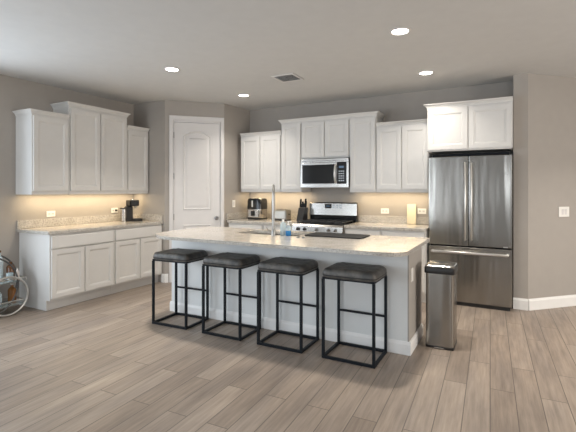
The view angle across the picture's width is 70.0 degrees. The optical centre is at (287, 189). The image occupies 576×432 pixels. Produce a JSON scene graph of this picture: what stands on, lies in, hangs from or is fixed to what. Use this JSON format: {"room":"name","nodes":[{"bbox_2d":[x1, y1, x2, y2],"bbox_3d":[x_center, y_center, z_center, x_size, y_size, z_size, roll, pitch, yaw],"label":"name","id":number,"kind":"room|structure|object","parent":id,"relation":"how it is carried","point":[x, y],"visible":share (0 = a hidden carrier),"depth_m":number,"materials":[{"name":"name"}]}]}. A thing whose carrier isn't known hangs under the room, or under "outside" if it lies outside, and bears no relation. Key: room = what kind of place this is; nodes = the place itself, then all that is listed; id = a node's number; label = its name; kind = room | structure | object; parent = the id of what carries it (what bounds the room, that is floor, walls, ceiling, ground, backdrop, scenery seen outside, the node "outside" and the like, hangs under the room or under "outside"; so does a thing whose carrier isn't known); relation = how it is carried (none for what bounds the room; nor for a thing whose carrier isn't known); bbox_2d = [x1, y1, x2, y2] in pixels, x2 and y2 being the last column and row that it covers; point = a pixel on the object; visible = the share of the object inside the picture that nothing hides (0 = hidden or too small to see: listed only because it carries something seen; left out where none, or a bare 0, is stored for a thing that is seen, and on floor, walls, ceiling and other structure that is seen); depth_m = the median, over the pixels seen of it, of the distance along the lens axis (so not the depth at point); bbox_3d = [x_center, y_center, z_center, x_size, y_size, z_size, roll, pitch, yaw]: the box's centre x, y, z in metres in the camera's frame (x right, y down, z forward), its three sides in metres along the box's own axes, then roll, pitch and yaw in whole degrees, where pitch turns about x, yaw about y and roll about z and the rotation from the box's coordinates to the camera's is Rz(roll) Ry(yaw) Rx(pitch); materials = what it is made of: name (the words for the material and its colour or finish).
{"room":"kitchen","nodes":[
{"label":"kitchen","id":0,"kind":"room"},
{"bbox_2d":[0,74,132,308],"bbox_3d":[-4.299,0.020,3.203,0.150,2.740,7.850,0,0,28],"label":"wall","id":1,"kind":"structure","parent":0,"point":[15,93],"depth_m":5.05,"materials":[{"name":"beige paint"}]},
{"bbox_2d":[12,108,70,194],"bbox_3d":[-3.011,-0.443,5.037,0.369,0.996,0.498,0,0,28],"label":"upper cabinet","id":2,"kind":"object","parent":1,"relation":"attached to","point":[42,137],"visible":1,"depth_m":4.91,"materials":[{"name":"white paint"}]},
{"bbox_2d":[46,211,54,216],"bbox_3d":[-3.065,0.308,5.315,0.009,0.075,0.115,0,0,28],"label":"electrical outlet","id":3,"kind":"object","parent":1,"relation":"attached to","point":[48,213],"visible":1,"depth_m":5.31,"materials":[{"name":"white plastic"}]},
{"bbox_2d":[17,214,119,228],"bbox_3d":[-2.851,0.419,5.703,0.020,0.099,1.726,0,0,28],"label":"backsplash","id":4,"kind":"structure","parent":1,"relation":"attached to","point":[21,224],"depth_m":5.47,"materials":[{"name":"beige stone"}]},
{"bbox_2d":[50,101,130,193],"bbox_3d":[-2.682,-0.528,5.648,0.369,1.166,0.967,0,0,28],"label":"upper cabinet","id":5,"kind":"object","parent":1,"relation":"attached to","point":[97,135],"visible":0.88,"depth_m":5.51,"materials":[{"name":"white paint"}]},
{"bbox_2d":[111,208,117,212],"bbox_3d":[-2.595,0.305,6.164,0.030,0.075,0.115,0,0,28],"label":"electrical outlet","id":6,"kind":"object","parent":1,"relation":"attached to","point":[113,210],"visible":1,"depth_m":6.17,"materials":[{"name":"white plastic"}]},
{"bbox_2d":[127,125,148,193],"bbox_3d":[-2.375,-0.443,6.215,0.369,0.996,0.400,0,0,28],"label":"upper cabinet","id":7,"kind":"object","parent":1,"relation":"attached to","point":[137,137],"visible":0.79,"depth_m":6.13,"materials":[{"name":"white paint"}]},
{"bbox_2d":[133,100,164,281],"bbox_3d":[-2.116,0.020,6.383,0.670,2.740,0.120,0,0,28],"label":"wall","id":8,"kind":"structure","parent":0,"point":[151,115],"depth_m":6.27,"materials":[{"name":"beige paint"}]},
{"bbox_2d":[133,213,162,220],"bbox_3d":[-2.167,0.419,6.328,0.629,0.099,0.020,0,0,28],"label":"backsplash","id":9,"kind":"structure","parent":8,"relation":"attached to","point":[149,217],"depth_m":6.28,"materials":[{"name":"beige stone"}]},
{"bbox_2d":[161,274,167,282],"bbox_3d":[-1.853,1.325,6.174,0.112,0.130,0.035,0,0,7],"label":"baseboard","id":10,"kind":"structure","parent":8,"relation":"attached to","point":[164,277],"depth_m":6.17,"materials":[{"name":"white paint"}]},
{"bbox_2d":[165,100,223,281],"bbox_3d":[-1.440,0.020,6.355,0.891,2.740,0.120,0,0,-17],"label":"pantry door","id":11,"kind":"structure","parent":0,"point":[179,108],"depth_m":6.21,"materials":[{"name":"beige paint"}]},
{"bbox_2d":[169,115,223,282],"bbox_3d":[-1.407,0.134,6.348,0.826,2.518,0.134,0,0,-17],"label":"door frame","id":12,"kind":"structure","parent":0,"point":[172,118],"depth_m":6.21,"materials":[{"name":"white paint"}]},
{"bbox_2d":[174,122,219,229],"bbox_3d":[-1.395,0.177,6.302,0.701,2.405,0.103,0,0,-17],"label":"door","id":13,"kind":"structure","parent":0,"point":[196,145],"depth_m":6.31,"materials":[{"name":"white paint"}]},
{"bbox_2d":[224,104,249,226],"bbox_3d":[-0.839,0.020,6.790,0.170,2.740,0.790,0,0,28],"label":"wall","id":14,"kind":"structure","parent":0,"point":[236,119],"depth_m":6.61,"materials":[{"name":"beige paint"}]},
{"bbox_2d":[226,212,247,219],"bbox_3d":[-0.806,0.419,6.696,0.020,0.099,0.580,0,0,33],"label":"backsplash","id":15,"kind":"structure","parent":14,"relation":"attached to","point":[229,216],"depth_m":6.64,"materials":[{"name":"beige stone"}]},
{"bbox_2d":[271,228,275,235],"bbox_3d":[-0.151,0.430,4.224,0.056,0.078,0.056,0,0,-2],"label":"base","id":16,"kind":"object","parent":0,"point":[273,229],"depth_m":4.21,"materials":[{"name":"silver metal"}]},
{"bbox_2d":[0,282,575,431],"bbox_3d":[0.423,1.440,2.045,9.800,0.100,10.600,0,0,28],"label":"floor","id":17,"kind":"structure","parent":0,"point":[100,364],"depth_m":3.03,"materials":[{"name":"brown wood"}]},
{"bbox_2d":[0,255,28,316],"bbox_3d":[-3.265,1.048,4.452,0.301,0.679,0.804,0,0,28],"label":"bar cart","id":18,"kind":"object","parent":17,"relation":"on","point":[4,304],"visible":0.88,"depth_m":4.60,"materials":[{"name":"silver metal"}]},
{"bbox_2d":[0,250,2,280],"bbox_3d":[-3.250,0.852,4.631,0.070,0.340,0.070,0,0,28],"label":"liquor bottle","id":19,"kind":"object","parent":18,"relation":"on","point":[1,261],"visible":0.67,"depth_m":4.62,"materials":[{"name":"clear glass"}]},
{"bbox_2d":[6,272,13,281],"bbox_3d":[-3.123,0.977,4.613,0.072,0.090,0.072,0,0,28],"label":"drinking glass","id":20,"kind":"object","parent":18,"relation":"on","point":[9,273],"visible":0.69,"depth_m":4.59,"materials":[{"name":"clear glass"}]},
{"bbox_2d":[6,262,14,278],"bbox_3d":[-3.176,0.921,4.705,0.084,0.200,0.084,0,0,28],"label":"liquor bottle","id":21,"kind":"object","parent":18,"relation":"on","point":[8,268],"visible":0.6,"depth_m":4.67,"materials":[{"name":"brown glass"}]},
{"bbox_2d":[0,300,22,307],"bbox_3d":[-3.240,1.284,4.529,0.245,0.012,0.490,0,0,28],"label":"shelf","id":22,"kind":"object","parent":18,"relation":"attached to","point":[6,305],"depth_m":4.61,"materials":[{"name":"clear glass"}]},
{"bbox_2d":[8,283,15,302],"bbox_3d":[-3.149,1.171,4.690,0.084,0.210,0.084,0,0,28],"label":"liquor bottle","id":23,"kind":"object","parent":18,"relation":"on","point":[11,291],"visible":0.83,"depth_m":4.66,"materials":[{"name":"brown glass"}]},
{"bbox_2d":[0,279,24,284],"bbox_3d":[-3.249,1.029,4.511,0.245,0.012,0.570,0,0,28],"label":"shelf","id":24,"kind":"object","parent":18,"relation":"attached to","point":[1,282],"depth_m":4.58,"materials":[{"name":"clear glass"}]},
{"bbox_2d":[19,229,113,310],"bbox_3d":[-2.772,0.951,5.205,0.630,0.879,0.862,0,0,28],"label":"base cabinet","id":25,"kind":"object","parent":17,"relation":"on","point":[60,270],"visible":0.94,"depth_m":4.91,"materials":[{"name":"white paint"}]},
{"bbox_2d":[17,220,162,234],"bbox_3d":[-2.574,0.490,5.566,0.639,0.040,1.748,0,0,28],"label":"countertop","id":26,"kind":"structure","parent":25,"relation":"on","point":[51,230],"depth_m":5.27,"materials":[{"name":"beige stone"}]},
{"bbox_2d":[120,199,142,221],"bbox_3d":[-2.352,0.306,6.173,0.150,0.326,0.305,0,0,43],"label":"coffee machine","id":27,"kind":"object","parent":26,"relation":"on","point":[126,213],"visible":1,"depth_m":6.13,"materials":[{"name":"black plastic"}]},
{"bbox_2d":[133,218,142,220],"bbox_3d":[-2.291,0.450,6.236,0.145,0.038,0.129,0,0,43],"label":"drip tray","id":28,"kind":"object","parent":27,"relation":"on","point":[134,219],"depth_m":6.20,"materials":[{"name":"black plastic"}]},
{"bbox_2d":[110,224,161,293],"bbox_3d":[-2.365,0.951,5.960,0.630,0.879,0.847,0,0,28],"label":"base cabinet","id":29,"kind":"object","parent":17,"relation":"on","point":[135,248],"visible":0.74,"depth_m":5.75,"materials":[{"name":"white paint"}]},
{"bbox_2d":[152,248,208,329],"bbox_3d":[-1.133,1.016,4.346,0.466,0.747,0.388,0,0,26],"label":"bar stool","id":30,"kind":"object","parent":17,"relation":"on","point":[175,255],"visible":0.94,"depth_m":4.27,"materials":[{"name":"black metal"}]},
{"bbox_2d":[202,252,260,340],"bbox_3d":[-0.551,1.016,4.046,0.466,0.747,0.388,0,0,28],"label":"bar stool","id":31,"kind":"object","parent":17,"relation":"on","point":[224,260],"visible":0.99,"depth_m":3.96,"materials":[{"name":"black metal"}]},
{"bbox_2d":[229,223,263,228],"bbox_3d":[-0.508,0.951,6.529,0.637,0.879,0.630,0,0,28],"label":"base cabinet","id":32,"kind":"object","parent":17,"relation":"on","point":[233,225],"visible":0.12,"depth_m":6.25,"materials":[{"name":"white paint"}]},
{"bbox_2d":[227,218,296,225],"bbox_3d":[-0.290,0.490,6.407,1.156,0.040,0.638,0,0,28],"label":"countertop","id":33,"kind":"structure","parent":32,"relation":"on","point":[267,221],"depth_m":6.23,"materials":[{"name":"beige stone"}]},
{"bbox_2d":[248,198,266,219],"bbox_3d":[-0.505,0.300,6.608,0.273,0.338,0.298,0,0,28],"label":"air fryer","id":34,"kind":"object","parent":33,"relation":"on","point":[257,207],"visible":1,"depth_m":6.52,"materials":[{"name":"silver plastic"}]},
{"bbox_2d":[248,210,258,217],"bbox_3d":[-0.561,0.374,6.506,0.200,0.120,0.065,0,0,28],"label":"basket","id":35,"kind":"object","parent":34,"relation":"on","point":[251,213],"depth_m":6.50,"materials":[{"name":"silver plastic"}]},
{"bbox_2d":[275,209,290,220],"bbox_3d":[-0.092,0.386,6.392,0.278,0.167,0.170,0,0,28],"label":"toaster","id":36,"kind":"object","parent":33,"relation":"on","point":[280,214],"visible":0.88,"depth_m":6.32,"materials":[{"name":"metal"}]},
{"bbox_2d":[296,199,307,220],"bbox_3d":[0.218,0.301,6.264,0.108,0.336,0.189,0,0,28],"label":"knife block","id":37,"kind":"object","parent":33,"relation":"on","point":[302,214],"visible":0.91,"depth_m":6.24,"materials":[{"name":"black plastic"}]},
{"bbox_2d":[264,224,291,230],"bbox_3d":[-0.002,0.951,6.256,0.507,0.879,0.630,0,0,28],"label":"base cabinet","id":38,"kind":"object","parent":17,"relation":"on","point":[277,227],"visible":0.09,"depth_m":6.03,"materials":[{"name":"white paint"}]},
{"bbox_2d":[257,257,318,353],"bbox_3d":[0.004,1.016,3.757,0.466,0.747,0.388,0,0,28],"label":"bar stool","id":39,"kind":"object","parent":17,"relation":"on","point":[277,265],"visible":1,"depth_m":3.69,"materials":[{"name":"black metal"}]},
{"bbox_2d":[170,240,422,355],"bbox_3d":[-0.031,0.946,4.338,2.713,0.888,0.576,0,0,28],"label":"kitchen island","id":40,"kind":"object","parent":17,"relation":"on","point":[404,274],"visible":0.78,"depth_m":3.88,"materials":[{"name":"grey paint"}]},
{"bbox_2d":[156,226,429,256],"bbox_3d":[-0.088,0.486,4.176,2.745,0.032,1.135,0,0,28],"label":"island countertop","id":41,"kind":"structure","parent":40,"relation":"on","point":[373,245],"depth_m":3.83,"materials":[{"name":"beige stone"}]},
{"bbox_2d":[266,184,275,235],"bbox_3d":[-0.176,0.204,4.304,0.101,0.530,0.217,0,0,-2],"label":"kitchen faucet","id":42,"kind":"object","parent":41,"relation":"on","point":[272,231],"visible":1,"depth_m":4.21,"materials":[{"name":"silver metal"}]},
{"bbox_2d":[251,233,299,235],"bbox_3d":[-0.160,0.616,4.502,0.760,0.228,0.350,0,0,28],"label":"sink","id":43,"kind":"object","parent":41,"relation":"in","point":[251,233],"visible":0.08,"depth_m":4.72,"materials":[{"name":"silver metal"}]},
{"bbox_2d":[280,219,285,234],"bbox_3d":[-0.051,0.386,4.272,0.064,0.166,0.064,0,0,28],"label":"dish soap bottle","id":44,"kind":"object","parent":41,"relation":"on","point":[283,224],"visible":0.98,"depth_m":4.25,"materials":[{"name":"clear plastic"}]},
{"bbox_2d":[286,221,290,235],"bbox_3d":[0.005,0.393,4.203,0.060,0.149,0.056,0,0,28],"label":"soap bottle","id":45,"kind":"object","parent":41,"relation":"on","point":[288,228],"visible":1,"depth_m":4.18,"materials":[{"name":"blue plastic"}]},
{"bbox_2d":[305,232,369,238],"bbox_3d":[0.504,0.463,4.194,0.600,0.012,0.330,0,0,28],"label":"drying mat","id":46,"kind":"object","parent":41,"relation":"on","point":[316,234],"visible":1,"depth_m":4.13,"materials":[{"name":"black rubber"}]},
{"bbox_2d":[292,202,357,232],"bbox_3d":[0.528,0.762,5.896,0.760,1.155,0.702,0,0,28],"label":"gas range","id":47,"kind":"object","parent":17,"relation":"on","point":[330,217],"visible":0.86,"depth_m":6.01,"materials":[{"name":"metal"}]},
{"bbox_2d":[298,222,356,224],"bbox_3d":[0.540,0.477,5.920,0.756,0.014,0.530,0,0,28],"label":"cooktop","id":48,"kind":"object","parent":47,"relation":"in","point":[300,223],"depth_m":5.76,"materials":[{"name":"black glass"}]},
{"bbox_2d":[322,262,386,368],"bbox_3d":[0.564,1.016,3.462,0.466,0.747,0.388,0,0,28],"label":"bar stool","id":49,"kind":"object","parent":17,"relation":"on","point":[339,271],"visible":1,"depth_m":3.39,"materials":[{"name":"black metal"}]},
{"bbox_2d":[344,228,381,234],"bbox_3d":[1.117,0.951,5.651,0.502,0.879,0.630,0,0,28],"label":"base cabinet","id":50,"kind":"object","parent":17,"relation":"on","point":[346,230],"visible":0.09,"depth_m":5.38,"materials":[{"name":"white paint"}]},
{"bbox_2d":[382,230,429,301],"bbox_3d":[1.577,0.951,5.403,0.537,0.879,0.630,0,0,28],"label":"base cabinet","id":51,"kind":"object","parent":17,"relation":"on","point":[425,248],"visible":0.25,"depth_m":5.08,"materials":[{"name":"white paint"}]},
{"bbox_2d":[344,222,428,231],"bbox_3d":[1.357,0.490,5.517,1.050,0.040,0.638,0,0,28],"label":"countertop","id":52,"kind":"structure","parent":51,"relation":"on","point":[359,225],"depth_m":5.33,"materials":[{"name":"beige stone"}]},
{"bbox_2d":[407,204,415,223],"bbox_3d":[1.697,0.331,5.645,0.120,0.275,0.032,0,0,28],"label":"cutting board","id":53,"kind":"object","parent":52,"relation":"on","point":[411,208],"visible":1,"depth_m":5.64,"materials":[{"name":"beige wood"}]},
{"bbox_2d":[424,260,457,350],"bbox_3d":[1.383,1.026,3.708,0.256,0.728,0.300,0,0,28],"label":"trash can","id":54,"kind":"object","parent":17,"relation":"on","point":[441,276],"visible":1,"depth_m":3.59,"materials":[{"name":"silver metal"}]},
{"bbox_2d":[429,152,511,310],"bbox_3d":[2.241,0.472,5.062,0.915,1.835,0.542,0,0,28],"label":"refrigerator","id":55,"kind":"object","parent":17,"relation":"on","point":[470,194],"visible":0.93,"depth_m":4.85,"materials":[{"name":"silver metal"}]},
{"bbox_2d":[0,0,575,109],"bbox_3d":[0.423,-1.400,2.045,9.800,0.100,10.600,0,0,28],"label":"ceiling","id":56,"kind":"structure","parent":0,"point":[118,50],"depth_m":3.81,"materials":[{"name":"paint"}]},
{"bbox_2d":[164,67,179,71],"bbox_3d":[-1.296,-1.345,4.587,0.176,0.009,0.176,0,0,28],"label":"recessed light","id":57,"kind":"object","parent":56,"relation":"in","point":[171,69],"visible":1,"depth_m":4.58,"materials":[{"name":"white paint"}]},
{"bbox_2d":[166,68,177,70],"bbox_3d":[-1.296,-1.346,4.587,0.132,0.006,0.132,0,0,28],"label":"diffuser","id":58,"kind":"object","parent":57,"relation":"attached to","point":[167,69],"depth_m":4.58,"materials":[{"name":"white plastic"}]},
{"bbox_2d":[238,94,249,96],"bbox_3d":[-0.630,-1.345,5.841,0.176,0.009,0.176,0,0,28],"label":"recessed light","id":59,"kind":"object","parent":56,"relation":"in","point":[240,95],"visible":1,"depth_m":5.84,"materials":[{"name":"white paint"}]},
{"bbox_2d":[271,73,303,82],"bbox_3d":[-0.005,-1.341,4.935,0.304,0.017,0.300,0,0,28],"label":"ceiling vent","id":60,"kind":"object","parent":56,"relation":"in","point":[290,77],"visible":1,"depth_m":4.92,"materials":[{"name":"white metal"}]},
{"bbox_2d":[389,27,410,34],"bbox_3d":[0.951,-1.345,3.487,0.176,0.009,0.176,0,0,28],"label":"recessed light","id":61,"kind":"object","parent":56,"relation":"in","point":[399,30],"visible":1,"depth_m":3.48,"materials":[{"name":"white paint"}]},
{"bbox_2d":[392,29,407,34],"bbox_3d":[0.951,-1.346,3.487,0.132,0.006,0.132,0,0,28],"label":"diffuser","id":62,"kind":"object","parent":61,"relation":"attached to","point":[394,31],"depth_m":3.49,"materials":[{"name":"white plastic"}]},
{"bbox_2d":[418,70,433,74],"bbox_3d":[1.586,-1.345,4.724,0.176,0.009,0.176,0,0,28],"label":"recessed light","id":63,"kind":"object","parent":56,"relation":"in","point":[427,72],"visible":1,"depth_m":4.70,"materials":[{"name":"white paint"}]},
{"bbox_2d":[250,81,512,301],"bbox_3d":[1.110,0.020,6.100,3.915,2.740,0.150,0,0,28],"label":"wall","id":64,"kind":"structure","parent":0,"point":[404,106],"depth_m":5.91,"materials":[{"name":"beige paint"}]},
{"bbox_2d":[240,130,281,191],"bbox_3d":[-0.363,-0.438,6.599,0.750,0.941,0.369,0,0,28],"label":"upper cabinet","id":65,"kind":"object","parent":64,"relation":"attached to","point":[260,151],"visible":0.86,"depth_m":6.45,"materials":[{"name":"white paint"}]},
{"bbox_2d":[267,212,309,219],"bbox_3d":[-0.134,0.419,6.673,1.135,0.099,0.020,0,0,28],"label":"backsplash","id":66,"kind":"structure","parent":64,"relation":"attached to","point":[269,214],"depth_m":6.55,"materials":[{"name":"beige stone"}]},
{"bbox_2d":[281,123,310,191],"bbox_3d":[0.124,-0.487,6.347,0.345,1.040,0.350,0,0,28],"label":"upper cabinet","id":67,"kind":"object","parent":64,"relation":"attached to","point":[291,140],"visible":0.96,"depth_m":6.20,"materials":[{"name":"white paint"}]},
{"bbox_2d":[302,118,349,158],"bbox_3d":[0.608,-0.734,6.086,0.755,0.547,0.350,0,0,28],"label":"upper cabinet","id":68,"kind":"object","parent":64,"relation":"attached to","point":[326,139],"visible":0.73,"depth_m":5.92,"materials":[{"name":"white paint"}]},
{"bbox_2d":[300,158,349,187],"bbox_3d":[0.589,-0.242,6.036,0.747,0.416,0.444,0,0,28],"label":"microwave","id":69,"kind":"object","parent":68,"relation":"attached to","point":[332,172],"visible":0.98,"depth_m":5.88,"materials":[{"name":"silver metal"}]},
{"bbox_2d":[278,111,385,123],"bbox_3d":[0.619,-1.038,6.069,1.556,0.058,0.369,0,0,28],"label":"crown molding","id":70,"kind":"structure","parent":64,"relation":"attached to","point":[372,113],"depth_m":5.86,"materials":[{"name":"white paint"}]},
{"bbox_2d":[350,116,382,191],"bbox_3d":[1.107,-0.487,5.816,0.380,1.040,0.350,0,0,28],"label":"upper cabinet","id":71,"kind":"object","parent":64,"relation":"attached to","point":[362,129],"visible":0.94,"depth_m":5.67,"materials":[{"name":"white paint"}]},
{"bbox_2d":[381,208,388,213],"bbox_3d":[1.382,0.300,5.862,0.115,0.075,0.009,0,0,28],"label":"electrical outlet","id":72,"kind":"object","parent":64,"relation":"attached to","point":[383,210],"visible":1,"depth_m":5.86,"materials":[{"name":"white plastic"}]},
{"bbox_2d":[359,215,428,224],"bbox_3d":[1.504,0.419,5.789,1.050,0.099,0.020,0,0,28],"label":"backsplash","id":73,"kind":"structure","parent":64,"relation":"attached to","point":[362,218],"depth_m":5.81,"materials":[{"name":"beige stone"}]},
{"bbox_2d":[376,119,432,192],"bbox_3d":[1.573,-0.438,5.553,0.690,0.941,0.369,0,0,28],"label":"upper cabinet","id":74,"kind":"object","parent":64,"relation":"attached to","point":[402,156],"visible":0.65,"depth_m":5.40,"materials":[{"name":"white paint"}]},
{"bbox_2d":[418,208,425,213],"bbox_3d":[1.830,0.290,5.619,0.115,0.075,0.009,0,0,28],"label":"electrical outlet","id":75,"kind":"object","parent":64,"relation":"attached to","point":[420,210],"visible":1,"depth_m":5.62,"materials":[{"name":"white plastic"}]},
{"bbox_2d":[424,96,512,154],"bbox_3d":[2.230,-0.760,5.085,0.968,0.581,0.569,0,0,28],"label":"upper cabinet","id":76,"kind":"object","parent":64,"relation":"attached to","point":[480,125],"visible":0.95,"depth_m":4.85,"materials":[{"name":"white paint"}]},
{"bbox_2d":[513,73,575,298],"bbox_3d":[3.701,0.020,5.256,2.273,2.740,0.438,0,0,-17],"label":"wall","id":77,"kind":"structure","parent":0,"point":[544,106],"depth_m":4.82,"materials":[{"name":"beige paint"}]},
{"bbox_2d":[513,294,575,310],"bbox_3d":[3.701,1.325,5.021,2.172,0.130,0.118,0,0,-14],"label":"baseboard","id":78,"kind":"structure","parent":77,"relation":"attached to","point":[567,300],"depth_m":4.80,"materials":[{"name":"white paint"}]},
{"bbox_2d":[559,207,568,216],"bbox_3d":[3.291,0.260,4.898,0.160,0.120,0.011,0,0,-16],"label":"light switch","id":79,"kind":"object","parent":77,"relation":"attached to","point":[563,211],"visible":1,"depth_m":4.90,"materials":[{"name":"white plastic"}]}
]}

